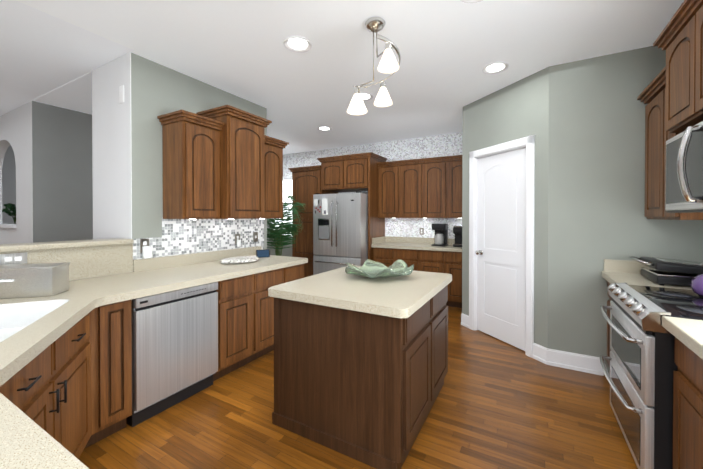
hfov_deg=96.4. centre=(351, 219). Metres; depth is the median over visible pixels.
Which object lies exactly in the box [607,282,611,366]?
base cabinet
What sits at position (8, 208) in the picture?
potted plant
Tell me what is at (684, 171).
over-the-range microwave
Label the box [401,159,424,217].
upper cabinet
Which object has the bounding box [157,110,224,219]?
upper cabinet
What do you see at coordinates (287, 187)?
nook window
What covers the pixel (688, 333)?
countertop
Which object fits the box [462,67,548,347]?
wall
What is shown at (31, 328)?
countertop
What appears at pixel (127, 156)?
wall
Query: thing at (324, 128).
recessed light
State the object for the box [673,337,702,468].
base cabinet
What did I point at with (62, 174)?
wall
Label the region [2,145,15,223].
wall
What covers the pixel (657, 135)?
upper cabinet
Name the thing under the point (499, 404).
floor
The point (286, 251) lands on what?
wall
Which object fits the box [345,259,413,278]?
glass bowl
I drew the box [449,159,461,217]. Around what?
upper cabinet
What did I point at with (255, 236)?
switch plate
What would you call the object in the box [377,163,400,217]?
upper cabinet
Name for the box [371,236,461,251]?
countertop
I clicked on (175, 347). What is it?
dishwasher
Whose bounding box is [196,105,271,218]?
upper cabinet
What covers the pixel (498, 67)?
recessed light
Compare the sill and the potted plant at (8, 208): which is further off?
the potted plant at (8, 208)
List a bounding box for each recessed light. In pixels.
[283,36,311,52]
[317,126,331,130]
[360,93,372,100]
[460,0,482,2]
[482,62,508,73]
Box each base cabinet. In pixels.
[0,308,95,458]
[91,264,303,444]
[374,247,393,266]
[394,249,425,270]
[422,250,445,272]
[446,251,461,307]
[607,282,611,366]
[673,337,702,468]
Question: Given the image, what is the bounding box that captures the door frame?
[469,135,534,357]
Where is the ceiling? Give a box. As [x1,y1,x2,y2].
[0,0,683,154]
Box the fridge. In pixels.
[313,192,367,274]
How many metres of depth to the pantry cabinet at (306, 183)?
6.09 m
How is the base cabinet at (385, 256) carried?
on the floor
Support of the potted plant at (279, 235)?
on the floor
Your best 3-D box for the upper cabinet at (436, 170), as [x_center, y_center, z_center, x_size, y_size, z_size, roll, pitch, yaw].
[1.434,-0.487,5.281,0.395,0.936,0.324,0,1,29]
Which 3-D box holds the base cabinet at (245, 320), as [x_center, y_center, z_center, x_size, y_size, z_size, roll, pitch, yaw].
[-1.340,0.937,2.917,0.744,0.864,2.000,0,1,29]
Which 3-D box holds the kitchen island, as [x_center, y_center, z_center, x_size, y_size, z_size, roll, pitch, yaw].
[0.136,0.916,2.353,0.980,0.915,1.150,0,1,29]
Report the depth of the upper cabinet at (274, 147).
3.74 m
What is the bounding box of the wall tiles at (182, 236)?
[133,217,263,259]
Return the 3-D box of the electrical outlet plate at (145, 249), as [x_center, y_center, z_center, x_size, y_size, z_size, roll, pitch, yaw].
[-1.818,0.263,2.783,0.040,0.175,0.082,0,1,29]
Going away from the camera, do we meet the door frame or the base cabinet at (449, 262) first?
the door frame
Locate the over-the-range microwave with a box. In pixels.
[665,121,702,212]
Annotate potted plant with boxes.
[2,203,15,223]
[267,195,305,255]
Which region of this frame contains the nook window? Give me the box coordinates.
[271,179,291,236]
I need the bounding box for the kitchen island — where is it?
[268,265,451,468]
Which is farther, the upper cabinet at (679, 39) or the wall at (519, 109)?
the wall at (519, 109)
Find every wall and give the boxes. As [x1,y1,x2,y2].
[0,52,266,280]
[0,101,32,243]
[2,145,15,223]
[32,101,270,254]
[271,178,291,256]
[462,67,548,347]
[548,46,702,374]
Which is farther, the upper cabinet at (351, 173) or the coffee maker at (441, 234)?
the upper cabinet at (351, 173)
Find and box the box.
[0,262,69,298]
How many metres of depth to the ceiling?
2.63 m
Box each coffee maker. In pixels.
[431,224,447,246]
[453,226,461,246]
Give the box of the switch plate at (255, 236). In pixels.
[253,232,257,241]
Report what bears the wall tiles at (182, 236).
attached to the wall at (127, 156)
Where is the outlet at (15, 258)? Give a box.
[0,252,26,264]
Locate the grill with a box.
[629,256,702,285]
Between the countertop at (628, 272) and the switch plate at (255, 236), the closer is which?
the countertop at (628, 272)
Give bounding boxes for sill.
[0,238,133,252]
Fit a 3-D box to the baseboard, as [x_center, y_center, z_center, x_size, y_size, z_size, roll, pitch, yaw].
[1.809,1.292,3.403,1.334,0.147,0.762,0,1,29]
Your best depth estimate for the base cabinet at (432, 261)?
4.90 m
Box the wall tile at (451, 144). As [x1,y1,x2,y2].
[283,132,462,238]
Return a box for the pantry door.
[476,148,525,350]
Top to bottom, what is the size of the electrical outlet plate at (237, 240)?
0.150 m
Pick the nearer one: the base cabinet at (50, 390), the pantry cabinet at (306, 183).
the base cabinet at (50, 390)
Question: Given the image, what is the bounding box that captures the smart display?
[256,249,269,257]
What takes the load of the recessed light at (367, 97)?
in the ceiling
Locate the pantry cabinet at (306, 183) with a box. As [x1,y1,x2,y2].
[288,165,337,277]
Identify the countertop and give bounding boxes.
[0,246,307,313]
[0,298,119,468]
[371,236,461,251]
[602,259,691,289]
[662,316,702,358]
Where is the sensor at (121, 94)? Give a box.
[119,85,123,103]
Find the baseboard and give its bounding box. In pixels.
[461,313,603,375]
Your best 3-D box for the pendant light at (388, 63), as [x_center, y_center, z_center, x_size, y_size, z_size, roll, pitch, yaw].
[0.206,-1.092,2.286,0.391,0.669,0.431,0,1,29]
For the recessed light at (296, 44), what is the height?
0.012 m
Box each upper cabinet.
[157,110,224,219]
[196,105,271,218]
[265,135,288,217]
[317,152,386,260]
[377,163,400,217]
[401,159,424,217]
[421,159,448,217]
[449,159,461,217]
[637,66,702,219]
[653,0,702,133]
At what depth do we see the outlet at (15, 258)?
2.07 m
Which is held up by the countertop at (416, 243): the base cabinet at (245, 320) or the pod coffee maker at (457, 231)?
the pod coffee maker at (457, 231)
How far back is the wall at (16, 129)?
4.03 m
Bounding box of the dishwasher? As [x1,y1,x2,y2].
[126,282,217,426]
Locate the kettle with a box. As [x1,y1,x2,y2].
[690,274,702,295]
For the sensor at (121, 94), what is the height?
0.150 m
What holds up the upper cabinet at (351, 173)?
attached to the wall at (286, 251)
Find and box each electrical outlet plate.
[140,239,151,258]
[235,234,240,246]
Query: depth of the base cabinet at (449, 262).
4.75 m
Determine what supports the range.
on the floor
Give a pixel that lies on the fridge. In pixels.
(340, 230)
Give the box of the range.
[600,283,702,468]
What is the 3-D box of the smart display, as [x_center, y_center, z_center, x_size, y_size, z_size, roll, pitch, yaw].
[-1.044,0.403,3.696,0.150,0.088,0.076,0,0,-26]
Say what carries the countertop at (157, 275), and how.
on the base cabinet at (50, 390)
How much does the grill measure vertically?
0.164 m
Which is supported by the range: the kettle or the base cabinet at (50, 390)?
the kettle
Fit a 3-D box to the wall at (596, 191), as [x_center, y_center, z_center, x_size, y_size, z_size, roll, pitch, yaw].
[2.328,-0.030,2.746,1.035,2.800,0.100,0,1,29]
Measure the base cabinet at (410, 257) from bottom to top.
0.864 m
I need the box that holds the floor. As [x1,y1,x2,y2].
[79,306,637,468]
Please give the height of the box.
0.178 m
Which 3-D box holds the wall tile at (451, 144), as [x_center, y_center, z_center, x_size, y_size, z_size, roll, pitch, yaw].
[0.072,-0.506,6.240,4.520,1.900,0.004,0,1,29]
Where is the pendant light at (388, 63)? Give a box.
[347,17,400,114]
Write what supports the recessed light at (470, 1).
in the ceiling
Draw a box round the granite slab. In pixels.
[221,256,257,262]

